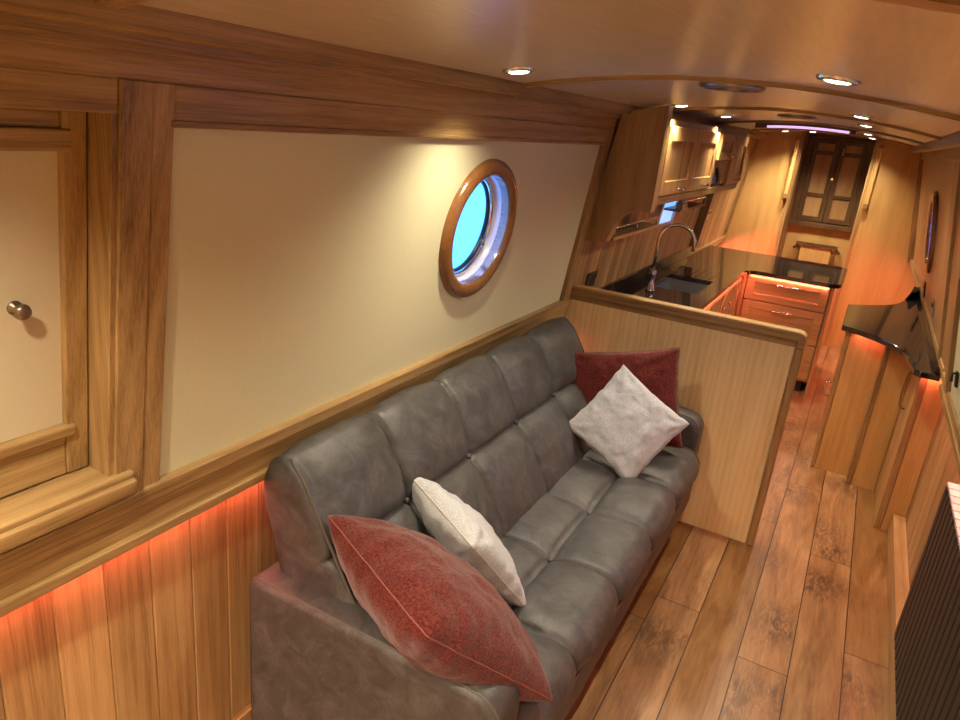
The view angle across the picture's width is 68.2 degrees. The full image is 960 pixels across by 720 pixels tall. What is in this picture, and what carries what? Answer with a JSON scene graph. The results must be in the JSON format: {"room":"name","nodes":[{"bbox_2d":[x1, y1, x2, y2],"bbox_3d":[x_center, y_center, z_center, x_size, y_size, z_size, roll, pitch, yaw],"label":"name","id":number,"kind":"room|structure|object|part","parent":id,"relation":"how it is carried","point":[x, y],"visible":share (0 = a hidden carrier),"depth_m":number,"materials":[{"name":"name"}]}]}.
{"room":"ship interior","nodes":[
{"label":"ship interior","id":0,"kind":"room"},
{"bbox_2d":[0,41,756,719],"bbox_3d":[0.409,-0.243,3.494,0.194,1.930,9.800,15,21,25],"label":"wall","id":1,"kind":"structure","parent":0,"point":[263,251],"depth_m":1.65,"materials":[{"name":"beige paint"}]},
{"bbox_2d":[0,107,87,497],"bbox_3d":[-1.339,0.196,0.287,0.118,0.750,2.500,15,21,25],"label":"door","id":2,"kind":"structure","parent":1,"relation":"in","point":[44,377],"depth_m":1.25,"materials":[{"name":"beige wood"}]},
{"bbox_3d":[-0.786,-0.084,1.210,0.034,0.030,0.029,15,21,25],"label":"knob","id":3,"kind":"part","parent":2,"relation":"part of","materials":[{"name":"grey metal"}]},
{"bbox_3d":[-0.920,-0.025,1.020,0.080,0.570,0.646,15,21,25],"label":"cream panel","id":4,"kind":"part","parent":2,"relation":"part of","materials":[{"name":"beige paint"}]},
{"bbox_3d":[-0.874,-0.291,0.862,0.032,0.066,0.761,15,21,25],"label":"rail","id":5,"kind":"part","parent":2,"relation":"part of","materials":[{"name":"brown wood"}]},
{"bbox_3d":[-0.996,0.263,1.091,0.045,0.112,0.761,15,21,25],"label":"rail","id":6,"kind":"part","parent":2,"relation":"part of","materials":[{"name":"brown wood"}]},
{"bbox_3d":[-1.365,0.547,0.423,0.115,0.055,2.535,15,21,25],"label":"hatch sill","id":7,"kind":"part","parent":1,"relation":"part of","materials":[{"name":"brown wood"}]},
{"bbox_2d":[231,703,251,719],"bbox_3d":[-0.901,1.188,1.793,0.020,0.090,4.980,15,21,25],"label":"baseboard","id":8,"kind":"structure","parent":1,"relation":"attached to","point":[245,714],"depth_m":2.11,"materials":[{"name":"brown wood"}]},
{"bbox_2d":[0,298,570,617],"bbox_3d":[-0.781,0.348,1.495,0.072,0.137,5.000,15,21,25],"label":"trim","id":9,"kind":"structure","parent":1,"relation":"attached to","point":[29,571],"depth_m":1.63,"materials":[{"name":"brown wood"}]},
{"bbox_3d":[-0.088,-0.350,2.383,0.106,0.838,2.340,15,21,25],"label":"cream panel","id":10,"kind":"part","parent":1,"relation":"part of","materials":[{"name":"beige paint"}]},
{"bbox_2d":[0,0,766,138],"bbox_3d":[0.496,-1.047,2.946,0.079,0.085,9.350,15,21,25],"label":"trim","id":11,"kind":"structure","parent":1,"relation":"attached to","point":[137,31],"depth_m":1.32,"materials":[{"name":"brown wood"}]},
{"bbox_3d":[0.006,-0.736,2.230,0.033,0.064,2.310,15,21,25],"label":"panel rail","id":12,"kind":"part","parent":1,"relation":"part of","materials":[{"name":"brown wood"}]},
{"bbox_2d":[439,158,516,297],"bbox_3d":[-0.023,-0.458,2.481,0.150,0.492,0.494,15,21,25],"label":"window","id":13,"kind":"structure","parent":1,"relation":"in","point":[497,179],"depth_m":2.56,"materials":[{"name":"brown wood"}]},
{"bbox_2d":[94,0,959,13],"bbox_3d":[-0.031,-0.403,0.774,1.330,0.083,0.038,15,21,25],"label":"trim","id":14,"kind":"structure","parent":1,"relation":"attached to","point":[950,6],"depth_m":0.59,"materials":[{"name":"brown wood"}]},
{"bbox_2d":[585,270,597,285],"bbox_3d":[0.598,-0.433,3.807,0.021,0.086,0.146,15,21,25],"label":"double socket","id":15,"kind":"object","parent":1,"relation":"attached to","point":[591,277],"visible":0.94,"depth_m":3.80,"materials":[{"name":"black plastic"}]},
{"bbox_2d":[585,105,736,241],"bbox_3d":[1.228,-1.135,4.273,0.314,0.649,2.329,15,21,25],"label":"upper cabinet","id":16,"kind":"object","parent":1,"relation":"attached to","point":[631,178],"visible":0.89,"depth_m":3.28,"materials":[{"name":"brown wood"}]},
{"bbox_3d":[0.685,-0.863,3.323,0.314,0.649,0.075,15,21,25],"label":"panel","id":17,"kind":"part","parent":16,"relation":"part of","materials":[{"name":"brown wood"}]},
{"bbox_3d":[0.838,-0.718,3.789,0.010,0.046,0.800,15,21,25],"label":"gallery rail","id":18,"kind":"part","parent":16,"relation":"part of","materials":[{"name":"brown wood"}]},
{"bbox_2d":[654,200,679,227],"bbox_3d":[1.253,-0.996,4.731,0.044,0.198,0.420,15,21,25],"label":"window","id":19,"kind":"structure","parent":1,"relation":"in","point":[665,217],"depth_m":4.72,"materials":[{"name":"glass"}]},
{"bbox_3d":[1.248,-0.997,4.733,0.027,0.155,0.340,15,21,25],"label":"pane","id":20,"kind":"part","parent":19,"relation":"part of","materials":[{"name":"white"}]},
{"bbox_2d":[658,119,698,196],"bbox_3d":[0.889,-1.026,3.571,0.314,0.355,0.600,15,21,25],"label":"upper cabinet","id":21,"kind":"object","parent":1,"relation":"attached to","point":[683,136],"visible":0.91,"depth_m":3.51,"materials":[{"name":"brown wood"}]},
{"bbox_3d":[0.983,-0.991,3.528,0.010,0.195,0.468,15,21,25],"label":"panel","id":22,"kind":"part","parent":21,"relation":"part of","materials":[{"name":"brown wood"}]},
{"bbox_2d":[664,196,705,211],"bbox_3d":[1.433,-1.089,4.904,0.132,0.071,0.770,15,21,25],"label":"spice rack","id":23,"kind":"object","parent":1,"relation":"attached to","point":[684,205],"visible":0.99,"depth_m":4.68,"materials":[{"name":"brown wood"}]},
{"bbox_2d":[664,202,704,211],"bbox_3d":[1.426,-1.067,4.926,0.112,0.015,0.750,15,21,25],"label":"shelf","id":24,"kind":"object","parent":23,"relation":"attached to","point":[691,205],"depth_m":4.73,"materials":[{"name":"brown wood"}]},
{"bbox_3d":[1.472,-1.088,4.888,0.012,0.054,0.712,15,21,25],"label":"rail","id":25,"kind":"part","parent":23,"relation":"part of","materials":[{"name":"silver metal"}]},
{"bbox_2d":[685,124,720,191],"bbox_3d":[1.171,-1.169,4.066,0.314,0.355,0.575,15,21,25],"label":"upper cabinet","id":26,"kind":"object","parent":1,"relation":"attached to","point":[709,136],"visible":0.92,"depth_m":4.01,"materials":[{"name":"brown wood"}]},
{"bbox_3d":[1.266,-1.133,4.023,0.010,0.195,0.443,15,21,25],"label":"panel","id":27,"kind":"part","parent":26,"relation":"part of","materials":[{"name":"brown wood"}]},
{"bbox_2d":[689,184,717,246],"bbox_3d":[1.803,-1.167,5.726,0.130,0.515,0.030,15,21,25],"label":"board","id":28,"kind":"object","parent":1,"relation":"attached to","point":[704,210],"visible":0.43,"depth_m":5.72,"materials":[{"name":"brown wood"}]},
{"bbox_2d":[686,235,726,256],"bbox_3d":[2.083,-1.050,6.549,0.060,0.045,1.750,15,21,25],"label":"trim","id":29,"kind":"structure","parent":1,"relation":"attached to","point":[722,238],"depth_m":6.66,"materials":[{"name":"brown wood"}]},
{"bbox_2d":[715,128,736,160],"bbox_3d":[1.475,-1.386,4.540,0.294,0.195,0.460,15,21,25],"label":"upper cabinet","id":30,"kind":"object","parent":1,"relation":"attached to","point":[727,140],"visible":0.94,"depth_m":4.46,"materials":[{"name":"brown wood"}]},
{"bbox_2d":[711,168,717,183],"bbox_3d":[1.408,-1.222,4.577,0.199,0.140,0.460,15,21,25],"label":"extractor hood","id":31,"kind":"object","parent":30,"relation":"attached to","point":[715,174],"visible":0.02,"depth_m":4.63,"materials":[{"name":"black metal"}]},
{"bbox_2d":[712,161,727,183],"bbox_3d":[1.513,-1.194,4.526,0.018,0.149,0.536,15,21,25],"label":"board","id":32,"kind":"object","parent":30,"relation":"attached to","point":[721,165],"visible":0.59,"depth_m":4.63,"materials":[{"name":"brown wood"}]},
{"bbox_3d":[1.561,-1.353,4.500,0.010,0.078,0.328,15,21,25],"label":"panel","id":33,"kind":"part","parent":30,"relation":"part of","materials":[{"name":"brown wood"}]},
{"bbox_2d":[713,131,749,184],"bbox_3d":[1.697,-1.433,4.987,0.314,0.355,0.530,15,21,25],"label":"upper cabinet","id":34,"kind":"object","parent":1,"relation":"attached to","point":[735,166],"visible":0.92,"depth_m":4.91,"materials":[{"name":"brown wood"}]},
{"bbox_3d":[1.796,-1.397,4.941,0.020,0.320,0.518,15,21,25],"label":"door","id":35,"kind":"part","parent":34,"relation":"part of","materials":[{"name":"brown wood"}]},
{"bbox_3d":[1.791,-1.397,4.943,0.010,0.195,0.398,15,21,25],"label":"panel","id":36,"kind":"part","parent":34,"relation":"part of","materials":[{"name":"brown wood"}]},
{"bbox_2d":[523,75,959,121],"bbox_3d":[0.659,-0.750,1.984,1.330,0.083,0.038,15,21,25],"label":"trim","id":37,"kind":"structure","parent":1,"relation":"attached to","point":[859,97],"depth_m":1.92,"materials":[{"name":"brown wood"}]},
{"bbox_2d":[673,107,940,139],"bbox_3d":[1.396,-1.120,3.273,1.330,0.083,0.038,15,21,25],"label":"trim","id":38,"kind":"structure","parent":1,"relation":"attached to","point":[691,108],"depth_m":3.20,"materials":[{"name":"brown wood"}]},
{"bbox_2d":[716,120,923,144],"bbox_3d":[2.117,-1.482,4.537,1.330,0.083,0.038,15,21,25],"label":"trim","id":39,"kind":"structure","parent":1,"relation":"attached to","point":[751,121],"depth_m":4.49,"materials":[{"name":"brown wood"}]},
{"bbox_2d":[140,0,959,146],"bbox_3d":[1.177,-0.996,2.840,1.660,0.148,9.900,15,21,25],"label":"ceiling","id":40,"kind":"structure","parent":0,"point":[899,53],"depth_m":1.27,"materials":[{"name":"laminate"}]},
{"bbox_2d":[502,67,534,74],"bbox_3d":[0.105,-0.790,1.933,0.091,0.022,0.092,13,20,20],"label":"recessed light","id":41,"kind":"object","parent":40,"relation":"in","point":[517,70],"visible":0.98,"depth_m":1.91,"materials":[{"name":"silver metal"}]},
{"bbox_3d":[0.106,-0.784,1.934,0.062,0.006,0.062,7,17,28],"label":"bulb","id":42,"kind":"part","parent":41,"relation":"part of","materials":[{"name":"white"}]},
{"bbox_2d":[672,104,691,106],"bbox_3d":[0.923,-1.167,3.244,0.091,0.021,0.092,17,22,31],"label":"recessed light","id":43,"kind":"object","parent":40,"relation":"in","point":[674,105],"visible":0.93,"depth_m":3.21,"materials":[{"name":"silver metal"}]},
{"bbox_2d":[718,115,734,117],"bbox_3d":[1.428,-1.415,4.107,0.091,0.020,0.092,17,22,31],"label":"recessed light","id":44,"kind":"object","parent":40,"relation":"in","point":[724,116],"visible":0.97,"depth_m":4.07,"materials":[{"name":"silver metal"}]},
{"bbox_2d":[699,82,765,92],"bbox_3d":[0.773,-0.838,2.178,0.196,0.017,0.196,15,21,25],"label":"ceiling vent","id":45,"kind":"object","parent":40,"relation":"in","point":[706,85],"visible":0.98,"depth_m":2.13,"materials":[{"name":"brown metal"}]},
{"bbox_2d":[777,114,816,119],"bbox_3d":[1.692,-1.299,3.788,0.196,0.017,0.196,15,21,25],"label":"ceiling vent","id":46,"kind":"object","parent":40,"relation":"in","point":[791,116],"visible":0.99,"depth_m":3.72,"materials":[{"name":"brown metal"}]},
{"bbox_2d":[755,122,856,134],"bbox_3d":[2.227,-1.589,4.852,0.640,0.057,0.113,15,21,25],"label":"ceiling lamp","id":47,"kind":"object","parent":40,"relation":"attached to","point":[766,124],"visible":0.95,"depth_m":4.81,"materials":[{"name":"white"}]},
{"bbox_2d":[767,125,849,133],"bbox_3d":[2.220,-1.567,4.804,0.521,0.030,0.015,15,21,25],"label":"diffuser","id":48,"kind":"object","parent":47,"relation":"attached to","point":[813,127],"depth_m":4.78,"materials":[{"name":"purple"}]},
{"bbox_2d":[816,74,860,85],"bbox_3d":[0.758,-0.593,1.498,0.091,0.018,0.092,18,22,31],"label":"recessed light","id":49,"kind":"object","parent":40,"relation":"in","point":[827,78],"visible":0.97,"depth_m":1.47,"materials":[{"name":"silver metal"}]},
{"bbox_3d":[0.756,-0.588,1.500,0.062,0.006,0.062,21,23,23],"label":"bulb","id":50,"kind":"part","parent":49,"relation":"part of","materials":[{"name":"white"}]},
{"bbox_2d":[849,113,873,118],"bbox_3d":[1.514,-0.968,2.810,0.091,0.018,0.092,18,22,31],"label":"recessed light","id":51,"kind":"object","parent":40,"relation":"in","point":[850,114],"visible":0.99,"depth_m":2.78,"materials":[{"name":"silver metal"}]},
{"bbox_2d":[857,123,875,127],"bbox_3d":[1.979,-1.203,3.628,0.091,0.018,0.092,13,20,20],"label":"recessed light","id":52,"kind":"object","parent":40,"relation":"in","point":[861,124],"visible":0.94,"depth_m":3.60,"materials":[{"name":"silver metal"}]},
{"bbox_2d":[564,342,888,719],"bbox_3d":[1.034,0.883,3.460,2.015,0.050,10.000,15,21,25],"label":"floor","id":53,"kind":"structure","parent":0,"point":[792,624],"depth_m":2.91,"materials":[{"name":"laminate"}]},
{"bbox_2d":[249,317,703,719],"bbox_3d":[0.226,0.540,2.635,0.835,0.978,2.128,15,21,25],"label":"sofa","id":54,"kind":"object","parent":53,"relation":"on","point":[493,429],"visible":0.78,"depth_m":2.14,"materials":[{"name":"grey leather"}]},
{"bbox_3d":[-0.277,0.880,1.833,0.762,0.502,0.127,15,21,25],"label":"armrest","id":55,"kind":"part","parent":54,"relation":"part of","materials":[{"name":"grey leather"}]},
{"bbox_3d":[0.035,0.317,2.628,0.403,0.591,1.906,15,21,25],"label":"backrest","id":56,"kind":"part","parent":54,"relation":"part of","materials":[{"name":"grey leather"}]},
{"bbox_2d":[327,515,553,701],"bbox_3d":[-0.104,0.611,1.762,0.412,0.377,0.506,-7,23,-33],"label":"cushion","id":57,"kind":"object","parent":54,"relation":"on","point":[448,621],"visible":0.95,"depth_m":1.60,"materials":[{"name":"red fabric"}]},
{"bbox_2d":[412,477,525,606],"bbox_3d":[-0.038,0.542,2.134,0.270,0.316,0.385,-8,23,-35],"label":"cushion","id":58,"kind":"object","parent":54,"relation":"on","point":[462,530],"visible":0.86,"depth_m":2.01,"materials":[{"name":"white fabric"}]},
{"bbox_2d":[500,446,699,719],"bbox_3d":[0.317,0.718,2.636,0.592,0.337,1.896,15,21,25],"label":"seat cushion","id":59,"kind":"object","parent":54,"relation":"on","point":[581,551],"depth_m":2.42,"materials":[{"name":"grey leather"}]},
{"bbox_2d":[571,348,682,447],"bbox_3d":[0.631,0.174,3.196,0.622,0.544,0.159,12,20,18],"label":"cushion","id":60,"kind":"object","parent":54,"relation":"on","point":[657,370],"visible":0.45,"depth_m":3.12,"materials":[{"name":"red fabric"}]},
{"bbox_2d":[569,364,688,477],"bbox_3d":[0.615,0.272,2.984,0.480,0.449,0.216,15,21,25],"label":"cushion","id":61,"kind":"object","parent":54,"relation":"on","point":[626,424],"visible":0.95,"depth_m":2.93,"materials":[{"name":"white fabric"}]},
{"bbox_3d":[0.686,0.396,3.519,0.762,0.502,0.124,15,21,25],"label":"armrest","id":62,"kind":"part","parent":54,"relation":"part of","materials":[{"name":"grey leather"}]},
{"bbox_2d":[565,283,806,545],"bbox_3d":[0.870,0.248,3.518,1.175,1.078,0.062,15,21,25],"label":"wall","id":63,"kind":"structure","parent":53,"relation":"on","point":[734,373],"depth_m":3.35,"materials":[{"name":"brown wood"}]},
{"bbox_3d":[1.363,0.419,3.285,0.034,0.999,0.062,15,21,25],"label":"post","id":64,"kind":"part","parent":63,"relation":"part of","materials":[{"name":"brown wood"}]},
{"bbox_2d":[703,277,741,315],"bbox_3d":[1.214,-0.036,4.765,0.567,0.869,2.513,15,21,25],"label":"base cabinet","id":65,"kind":"object","parent":53,"relation":"on","point":[726,302],"visible":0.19,"depth_m":5.17,"materials":[{"name":"brown wood"}]},
{"bbox_3d":[1.559,-0.101,4.872,0.010,0.646,0.492,15,21,25],"label":"panel","id":66,"kind":"part","parent":65,"relation":"part of","materials":[{"name":"brown wood"}]},
{"bbox_3d":[1.564,-0.100,4.870,0.020,0.751,0.592,15,21,25],"label":"door","id":67,"kind":"part","parent":65,"relation":"part of","materials":[{"name":"brown wood"}]},
{"bbox_2d":[600,245,847,308],"bbox_3d":[1.809,-0.532,4.873,1.197,0.105,3.500,15,21,25],"label":"countertop","id":68,"kind":"structure","parent":65,"relation":"on","point":[719,268],"depth_m":5.38,"materials":[{"name":"black stone"}]},
{"bbox_2d":[645,223,696,291],"bbox_3d":[1.168,-0.625,4.351,0.260,0.435,0.108,5,19,-2],"label":"mixer tap","id":69,"kind":"object","parent":68,"relation":"on","point":[652,273],"visible":1,"depth_m":4.34,"materials":[{"name":"silver metal"}]},
{"bbox_2d":[645,269,656,291],"bbox_3d":[1.070,-0.500,4.420,0.060,0.136,0.060,15,21,25],"label":"tap","id":70,"kind":"object","parent":69,"relation":"on","point":[650,285],"depth_m":4.41,"materials":[{"name":"silver metal"}]},
{"bbox_3d":[1.191,-0.676,4.324,0.235,0.316,0.022,11,20,15],"label":"spout","id":71,"kind":"part","parent":69,"relation":"part of","materials":[{"name":"silver metal"}]},
{"bbox_2d":[655,278,707,293],"bbox_3d":[1.353,-0.427,4.789,0.300,0.125,0.540,15,21,25],"label":"sink","id":72,"kind":"object","parent":68,"relation":"in","point":[673,284],"visible":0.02,"depth_m":5.01,"materials":[{"name":"metal"}]},
{"bbox_3d":[1.853,-0.248,5.386,0.010,0.646,0.512,15,21,25],"label":"panel","id":73,"kind":"part","parent":65,"relation":"part of","materials":[{"name":"brown wood"}]},
{"bbox_3d":[1.857,-0.247,5.384,0.020,0.751,0.612,15,21,25],"label":"door","id":74,"kind":"part","parent":65,"relation":"part of","materials":[{"name":"brown wood"}]},
{"bbox_2d":[734,274,836,395],"bbox_3d":[2.539,-0.316,5.965,0.671,0.869,0.991,15,21,25],"label":"drawer unit","id":75,"kind":"object","parent":53,"relation":"on","point":[807,308],"visible":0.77,"depth_m":5.50,"materials":[{"name":"brown wood"}]},
{"bbox_3d":[2.064,-0.321,5.701,0.025,0.760,0.019,15,21,25],"label":"corner post","id":76,"kind":"part","parent":75,"relation":"part of","materials":[{"name":"brown wood"}]},
{"bbox_3d":[2.344,-0.299,5.553,0.484,0.147,0.010,15,21,25],"label":"panel","id":77,"kind":"part","parent":75,"relation":"part of","materials":[{"name":"brown wood"}]},
{"bbox_3d":[2.341,-0.298,5.548,0.594,0.262,0.020,15,21,25],"label":"drawer","id":78,"kind":"part","parent":75,"relation":"part of","materials":[{"name":"brown wood"}]},
{"bbox_3d":[2.340,-0.364,5.498,0.152,0.018,0.035,15,21,25],"label":"handle","id":79,"kind":"part","parent":75,"relation":"part of","materials":[{"name":"silver metal"}]},
{"bbox_3d":[2.366,-0.520,5.476,0.484,0.095,0.010,15,21,25],"label":"panel","id":80,"kind":"part","parent":75,"relation":"part of","materials":[{"name":"brown wood"}]},
{"bbox_3d":[2.364,-0.520,5.472,0.594,0.199,0.020,15,21,25],"label":"drawer","id":81,"kind":"part","parent":75,"relation":"part of","materials":[{"name":"brown wood"}]},
{"bbox_3d":[2.359,-0.556,5.432,0.152,0.018,0.035,15,21,25],"label":"handle","id":82,"kind":"part","parent":75,"relation":"part of","materials":[{"name":"silver metal"}]},
{"bbox_3d":[2.318,-0.041,5.641,0.484,0.160,0.010,15,21,25],"label":"panel","id":83,"kind":"part","parent":75,"relation":"part of","materials":[{"name":"brown wood"}]},
{"bbox_3d":[2.315,-0.041,5.637,0.594,0.275,0.020,15,21,25],"label":"drawer","id":84,"kind":"part","parent":75,"relation":"part of","materials":[{"name":"brown wood"}]},
{"bbox_3d":[2.832,-0.242,5.840,0.020,0.867,0.955,15,21,25],"label":"panel","id":85,"kind":"part","parent":75,"relation":"part of","materials":[{"name":"brown wood"}]},
{"bbox_2d":[810,332,941,530],"bbox_3d":[2.363,0.241,4.299,0.521,0.868,1.598,15,21,25],"label":"base cabinet","id":86,"kind":"object","parent":53,"relation":"on","point":[878,423],"visible":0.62,"depth_m":4.01,"materials":[{"name":"orange wood"}]},
{"bbox_3d":[2.136,0.174,4.360,0.041,0.102,0.012,15,21,25],"label":"handle","id":87,"kind":"part","parent":86,"relation":"part of","materials":[{"name":"silver metal"}]},
{"bbox_3d":[2.237,0.165,4.483,0.024,0.868,0.672,15,21,25],"label":"edge post","id":88,"kind":"part","parent":86,"relation":"part of","materials":[{"name":"brown wood"}]},
{"bbox_3d":[2.234,0.305,4.075,0.024,0.868,0.130,15,21,25],"label":"edge post","id":89,"kind":"part","parent":86,"relation":"part of","materials":[{"name":"brown wood"}]},
{"bbox_2d":[841,286,940,381],"bbox_3d":[2.502,-0.286,4.348,0.452,0.115,2.325,15,21,25],"label":"countertop","id":90,"kind":"structure","parent":86,"relation":"on","point":[902,327],"depth_m":4.06,"materials":[{"name":"black stone"}]},
{"bbox_3d":[2.223,0.417,3.753,0.033,0.865,0.458,15,21,25],"label":"edge post","id":91,"kind":"part","parent":86,"relation":"part of","materials":[{"name":"brown wood"}]},
{"bbox_3d":[2.230,0.154,3.708,0.038,0.219,0.009,15,21,25],"label":"handle","id":92,"kind":"part","parent":86,"relation":"part of","materials":[{"name":"grey metal"}]},
{"bbox_3d":[2.173,0.483,3.544,0.089,0.865,0.019,15,21,25],"label":"wall panel","id":93,"kind":"part","parent":86,"relation":"part of","materials":[{"name":"orange wood"}]},
{"bbox_2d":[718,132,919,348],"bbox_3d":[3.377,-1.218,7.085,1.940,2.000,0.480,15,21,25],"label":"wall","id":94,"kind":"structure","parent":0,"point":[879,272],"depth_m":6.81,"materials":[{"name":"orange wood"}]},
{"bbox_3d":[2.706,-1.313,7.180,0.643,1.990,0.040,15,21,25],"label":"panel","id":95,"kind":"part","parent":94,"relation":"part of","materials":[{"name":"orange wood"}]},
{"bbox_2d":[783,137,800,198],"bbox_3d":[2.997,-1.843,6.806,0.040,0.575,0.054,15,21,25],"label":"grab rail","id":96,"kind":"object","parent":94,"relation":"attached to","point":[785,195],"visible":1,"depth_m":6.79,"materials":[{"name":"orange wood"}]},
{"bbox_2d":[793,241,838,264],"bbox_3d":[3.421,-0.957,7.304,0.448,0.475,0.133,15,21,25],"label":"towel radiator","id":97,"kind":"object","parent":94,"relation":"attached to","point":[811,252],"visible":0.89,"depth_m":7.22,"materials":[{"name":"fabric"}]},
{"bbox_2d":[796,241,837,249],"bbox_3d":[3.434,-1.167,7.217,0.390,0.020,0.103,15,21,25],"label":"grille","id":98,"kind":"object","parent":97,"relation":"attached to","point":[806,245],"depth_m":7.21,"materials":[{"name":"metal"}]},
{"bbox_2d":[726,137,923,259],"bbox_3d":[3.295,-1.561,6.731,1.690,0.940,0.029,15,21,25],"label":"trim","id":99,"kind":"structure","parent":94,"relation":"attached to","point":[912,239],"depth_m":6.46,"materials":[{"name":"brown wood"}]},
{"bbox_2d":[773,132,878,345],"bbox_3d":[3.244,-1.153,6.888,0.657,1.980,0.012,15,21,25],"label":"trim","id":100,"kind":"structure","parent":94,"relation":"attached to","point":[802,135],"depth_m":6.79,"materials":[{"name":"brown wood"}]},
{"bbox_2d":[789,134,875,232],"bbox_3d":[3.508,-1.760,7.065,0.609,0.888,0.074,15,21,25],"label":"door","id":101,"kind":"structure","parent":94,"relation":"in","point":[822,192],"depth_m":7.07,"materials":[{"name":"brown wood"}]},
{"bbox_3d":[3.409,-1.809,7.129,0.178,0.770,0.010,15,21,25],"label":"panel","id":102,"kind":"part","parent":101,"relation":"part of","materials":[{"name":"brown wood"}]},
{"bbox_3d":[3.624,-1.751,7.023,0.178,0.770,0.010,15,21,25],"label":"panel","id":103,"kind":"part","parent":101,"relation":"part of","materials":[{"name":"brown wood"}]},
{"bbox_3d":[3.822,-1.011,6.630,0.675,1.990,0.040,15,21,25],"label":"panel","id":104,"kind":"part","parent":94,"relation":"part of","materials":[{"name":"orange wood"}]},
{"bbox_2d":[863,145,883,208],"bbox_3d":[3.611,-1.676,6.503,0.040,0.575,0.054,15,21,25],"label":"grab rail","id":105,"kind":"object","parent":94,"relation":"attached to","point":[865,206],"visible":1,"depth_m":6.48,"materials":[{"name":"orange wood"}]},
{"bbox_2d":[751,128,914,147],"bbox_3d":[2.839,-1.845,5.801,1.330,0.083,0.038,15,21,25],"label":"trim","id":106,"kind":"structure","parent":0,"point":[771,128],"depth_m":5.68,"materials":[{"name":"brown wood"}]},
{"bbox_2d":[906,160,959,586],"bbox_3d":[1.814,0.138,2.801,0.249,1.928,9.800,15,21,25],"label":"wall","id":107,"kind":"structure","parent":0,"point":[939,467],"depth_m":3.30,"materials":[{"name":"brown wood"}]},
{"bbox_2d":[887,514,909,719],"bbox_3d":[0.797,1.523,1.287,0.058,0.110,5.600,15,21,25],"label":"baseboard","id":108,"kind":"structure","parent":107,"relation":"attached to","point":[898,567],"depth_m":3.07,"materials":[{"name":"brown wood"}]},
{"bbox_2d":[923,281,925,297],"bbox_3d":[2.979,-0.475,4.749,0.025,0.100,0.086,15,21,25],"label":"light switch","id":109,"kind":"object","parent":107,"relation":"attached to","point":[924,284],"visible":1,"depth_m":4.72,"materials":[{"name":"black plastic"}]},
{"bbox_2d":[894,482,959,719],"bbox_3d":[1.185,0.969,1.783,0.070,0.655,1.877,15,21,25],"label":"radiator","id":110,"kind":"object","parent":107,"relation":"attached to","point":[927,632],"visible":1,"depth_m":2.18,"materials":[{"name":"black metal"}]},
{"bbox_2d":[947,482,959,549],"bbox_3d":[1.217,0.664,1.684,0.063,0.011,1.867,15,21,25],"label":"grille","id":111,"kind":"object","parent":110,"relation":"attached to","point":[953,490],"depth_m":2.30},
{"bbox_2d":[910,260,943,373],"bbox_3d":[3.060,-0.422,4.837,0.112,0.030,3.980,15,21,25],"label":"trim","id":112,"kind":"structure","parent":107,"relation":"attached to","point":[912,264],"depth_m":4.39,"materials":[{"name":"brown wood"}]},
{"bbox_2d":[924,191,938,272],"bbox_3d":[2.873,-0.798,4.456,0.167,0.505,0.510,15,21,25],"label":"window","id":113,"kind":"structure","parent":107,"relation":"in","point":[933,209],"depth_m":4.33,"materials":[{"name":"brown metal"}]},
{"bbox_2d":[931,299,934,316],"bbox_3d":[2.529,-0.289,3.956,0.024,0.086,0.086,15,21,25],"label":"light switch","id":114,"kind":"object","parent":107,"relation":"attached to","point":[933,301],"visible":1,"depth_m":3.92,"materials":[{"name":"metal"}]},
{"bbox_2d":[910,131,959,161],"bbox_3d":[1.654,-0.719,2.380,0.118,0.105,9.350,15,21,25],"label":"trim","id":115,"kind":"structure","parent":107,"relation":"attached to","point":[947,148],"depth_m":3.45,"materials":[{"name":"brown wood"}]},
{"bbox_3d":[2.932,-0.848,4.592,0.174,1.021,4.330,15,21,25],"label":"panel","id":116,"kind":"part","parent":107,"relation":"part of","materials":[{"name":"brown wood"}]},
{"bbox_2d":[939,372,959,478],"bbox_3d":[0.807,0.732,0.888,0.092,0.110,5.320,15,21,25],"label":"trim","id":117,"kind":"structure","parent":107,"relation":"attached to","point":[951,417],"depth_m":2.65,"materials":[{"name":"brown wood"}]},
{"bbox_2d":[950,371,958,387],"bbox_3d":[1.782,0.071,2.661,0.034,0.060,0.034,15,21,25],"label":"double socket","id":118,"kind":"object","parent":107,"relation":"in","point":[956,373],"depth_m":2.65,"materials":[{"name":"black plastic"}]},
{"bbox_3d":[1.772,0.064,2.659,0.015,0.037,0.024,15,21,25],"label":"latch lever","id":119,"kind":"part","parent":118,"relation":"part of","materials":[{"name":"black plastic"}]},
{"bbox_3d":[1.789,0.072,2.660,0.020,0.060,0.030,15,21,25],"label":"latch plate","id":120,"kind":"part","parent":118,"relation":"part of","materials":[{"name":"black plastic"}]},
{"bbox_3d":[0.682,0.282,0.653,0.173,1.020,5.020,15,21,25],"label":"panel","id":121,"kind":"part","parent":107,"relation":"part of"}
]}

